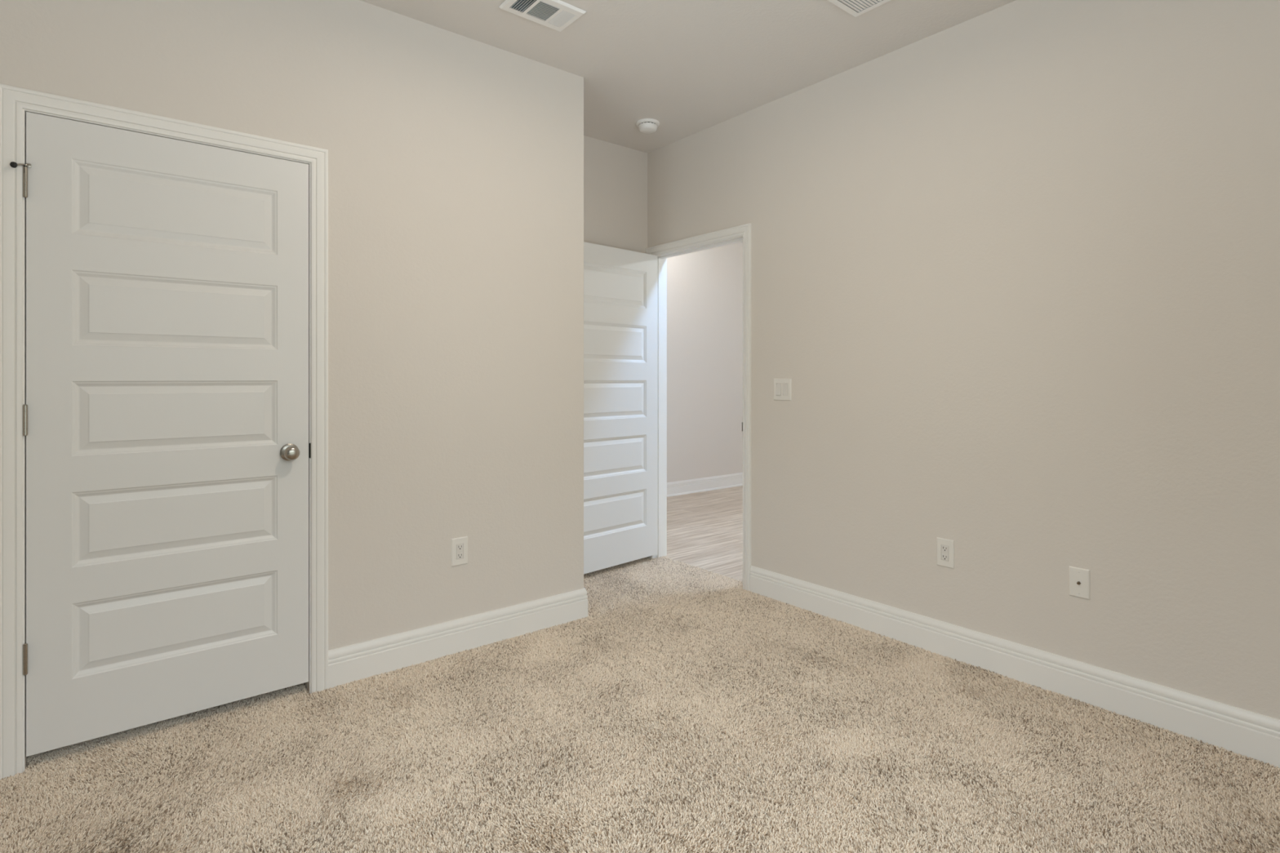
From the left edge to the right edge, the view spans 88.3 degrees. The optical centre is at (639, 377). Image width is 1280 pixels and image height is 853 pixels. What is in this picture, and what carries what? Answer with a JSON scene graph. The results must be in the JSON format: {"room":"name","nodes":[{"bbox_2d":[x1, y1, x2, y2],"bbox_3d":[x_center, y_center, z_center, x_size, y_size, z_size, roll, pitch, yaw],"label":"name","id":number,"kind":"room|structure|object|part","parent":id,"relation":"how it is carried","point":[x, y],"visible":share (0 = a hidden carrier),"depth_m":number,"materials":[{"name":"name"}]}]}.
{"room":"empty bedroom","nodes":[
{"label":"empty bedroom","id":0,"kind":"room"},
{"bbox_2d":[0,0,583,650],"bbox_3d":[-1.527,-0.158,2.838,2.639,2.985,0.676,0,0,-39],"label":"wall","id":1,"kind":"structure","parent":0,"point":[455,162],"depth_m":2.84,"materials":[{"name":"beige paint"}]},
{"bbox_2d":[9,111,311,756],"bbox_3d":[-1.617,0.179,2.313,0.860,2.032,0.098,0,0,-39],"label":"door","id":2,"kind":"structure","parent":1,"relation":"in","point":[166,409],"depth_m":2.29,"materials":[{"name":"white paint"}]},
{"bbox_3d":[-1.334,0.288,2.519,0.066,0.066,0.064,0,0,-39],"label":"knob","id":3,"kind":"part","parent":2,"relation":"part of","materials":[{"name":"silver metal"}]},
{"bbox_2d":[0,83,328,779],"bbox_3d":[-1.649,0.173,2.370,0.949,2.156,0.138,0,0,-39],"label":"trim","id":4,"kind":"structure","parent":1,"relation":"attached to","point":[15,101],"depth_m":2.07,"materials":[{"name":"white paint"}]},
{"bbox_2d":[328,587,587,688],"bbox_3d":[-1.516,1.171,2.837,2.653,0.160,0.690,0,0,-39],"label":"baseboard","id":5,"kind":"structure","parent":1,"relation":"attached to","point":[348,664],"depth_m":2.93,"materials":[{"name":"white paint"}]},
{"bbox_2d":[451,536,467,566],"bbox_3d":[-0.814,0.786,2.976,0.078,0.124,0.007,0,0,-39],"label":"power outlet","id":6,"kind":"object","parent":1,"relation":"attached to","point":[459,545],"visible":1,"depth_m":2.97,"materials":[{"name":"white plastic"}]},
{"bbox_2d":[456,543,463,559],"bbox_3d":[-0.814,0.786,2.976,0.033,0.066,0.007,0,0,-39],"label":"receptacle","id":7,"kind":"object","parent":6,"relation":"attached to","point":[460,547],"depth_m":2.97,"materials":[{"name":"white plastic"}]},
{"bbox_2d":[583,135,647,253],"bbox_3d":[-0.415,-0.158,4.251,1.106,2.985,0.120,0,0,-39],"label":"wall","id":8,"kind":"structure","parent":0,"point":[615,175],"depth_m":4.38,"materials":[{"name":"beige paint"}]},
{"bbox_2d":[360,0,1015,242],"bbox_3d":[1.015,-1.600,3.736,7.960,0.100,6.010,0,0,-39],"label":"ceiling","id":9,"kind":"structure","parent":0,"point":[691,67],"depth_m":3.08,"materials":[{"name":"white paint"}]},
{"bbox_2d":[498,0,586,31],"bbox_3d":[-0.409,-1.624,2.770,0.306,0.176,0.202,0,0,-39],"label":"ceiling vent","id":10,"kind":"object","parent":9,"relation":"in","point":[559,13],"visible":1,"depth_m":2.79,"materials":[{"name":"white metal"}]},
{"bbox_2d":[635,118,659,133],"bbox_3d":[0.048,-1.525,4.013,0.144,0.050,0.144,0,0,-39],"label":"smoke detector","id":11,"kind":"object","parent":9,"relation":"attached to","point":[647,126],"visible":1,"depth_m":3.97,"materials":[{"name":"white plastic"}]},
{"bbox_2d":[827,0,890,17],"bbox_3d":[0.896,-1.625,2.573,0.360,0.173,0.360,0,0,-39],"label":"ceiling vent","id":12,"kind":"object","parent":9,"relation":"in","point":[857,5],"visible":1,"depth_m":2.73,"materials":[{"name":"white metal"}]},
{"bbox_2d":[662,485,742,582],"bbox_3d":[2.055,1.297,5.492,4.134,0.116,4.590,0,0,-39],"label":"floor","id":13,"kind":"structure","parent":0,"point":[704,529],"depth_m":5.34,"materials":[{"name":"wood"}]},
{"bbox_2d":[666,242,742,482],"bbox_3d":[0.617,-0.158,7.203,4.215,2.985,0.120,0,0,-39],"label":"wall","id":14,"kind":"structure","parent":0,"point":[704,287],"depth_m":7.19,"materials":[{"name":"beige paint"}]},
{"bbox_2d":[666,472,742,497],"bbox_3d":[0.663,1.175,7.146,3.975,0.160,0.027,0,0,-39],"label":"baseboard","id":15,"kind":"structure","parent":14,"relation":"attached to","point":[716,482],"depth_m":7.17,"materials":[{"name":"white paint"}]},
{"bbox_2d":[647,0,1279,719],"bbox_3d":[0.917,-0.158,3.579,0.120,2.985,5.890,0,0,-39],"label":"wall","id":16,"kind":"structure","parent":0,"point":[1015,265],"depth_m":2.64,"materials":[{"name":"beige paint"}]},
{"bbox_2d":[583,241,657,573],"bbox_3d":[-0.163,0.187,4.203,0.835,2.029,0.162,0,0,-42],"label":"door","id":17,"kind":"structure","parent":16,"relation":"in","point":[620,286],"depth_m":4.24,"materials":[{"name":"white paint"}]},
{"bbox_2d":[666,257,666,555],"bbox_3d":[0.448,0.172,4.268,0.018,2.133,0.948,0,0,-39],"label":"trim","id":18,"kind":"structure","parent":16,"relation":"attached to","point":[666,258],"depth_m":4.59,"materials":[{"name":"white paint"}]},
{"bbox_2d":[645,222,751,591],"bbox_3d":[0.389,0.179,4.218,0.138,2.144,0.941,0,0,-39],"label":"trim","id":19,"kind":"structure","parent":16,"relation":"attached to","point":[740,233],"depth_m":4.06,"materials":[{"name":"white paint"}]},
{"bbox_2d":[773,378,791,400],"bbox_3d":[0.785,0.067,3.640,0.014,0.121,0.121,0,0,-39],"label":"light switch","id":20,"kind":"object","parent":16,"relation":"attached to","point":[783,387],"visible":1,"depth_m":3.63,"materials":[{"name":"white plastic"}]},
{"bbox_2d":[937,537,954,568],"bbox_3d":[1.359,0.781,2.933,0.007,0.124,0.078,0,0,-39],"label":"power outlet","id":21,"kind":"object","parent":16,"relation":"attached to","point":[945,548],"visible":1,"depth_m":2.93,"materials":[{"name":"white plastic"}]},
{"bbox_2d":[941,544,948,560],"bbox_3d":[1.359,0.781,2.933,0.007,0.066,0.033,0,0,-39],"label":"receptacle","id":22,"kind":"object","parent":21,"relation":"attached to","point":[944,548],"depth_m":2.93,"materials":[{"name":"white plastic"}]},
{"bbox_2d":[749,565,1279,768],"bbox_3d":[1.641,1.171,2.578,0.014,0.160,3.182,0,0,-39],"label":"baseboard","id":23,"kind":"structure","parent":16,"relation":"attached to","point":[1255,735],"depth_m":2.59,"materials":[{"name":"white paint"}]},
{"bbox_2d":[1069,565,1089,599],"bbox_3d":[1.682,0.788,2.526,0.016,0.113,0.070,0,0,-39],"label":"outlet","id":24,"kind":"object","parent":16,"relation":"attached to","point":[1079,578],"visible":1,"depth_m":2.53,"materials":[{"name":"white plastic"}]},
{"bbox_3d":[-0.074,1.304,1.796,3.826,0.102,4.365,0,0,-39],"label":"floor","id":25,"kind":"structure","parent":0,"visible":0},
{"bbox_2d":[0,555,1279,852],"bbox_3d":[-0.027,1.250,1.834,3.703,0.006,4.122,0,0,-39],"label":"carpet","id":26,"kind":"object","parent":25,"relation":"on","point":[690,709],"visible":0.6,"depth_m":2.12,"materials":[{"name":"beige carpet"}]}
]}

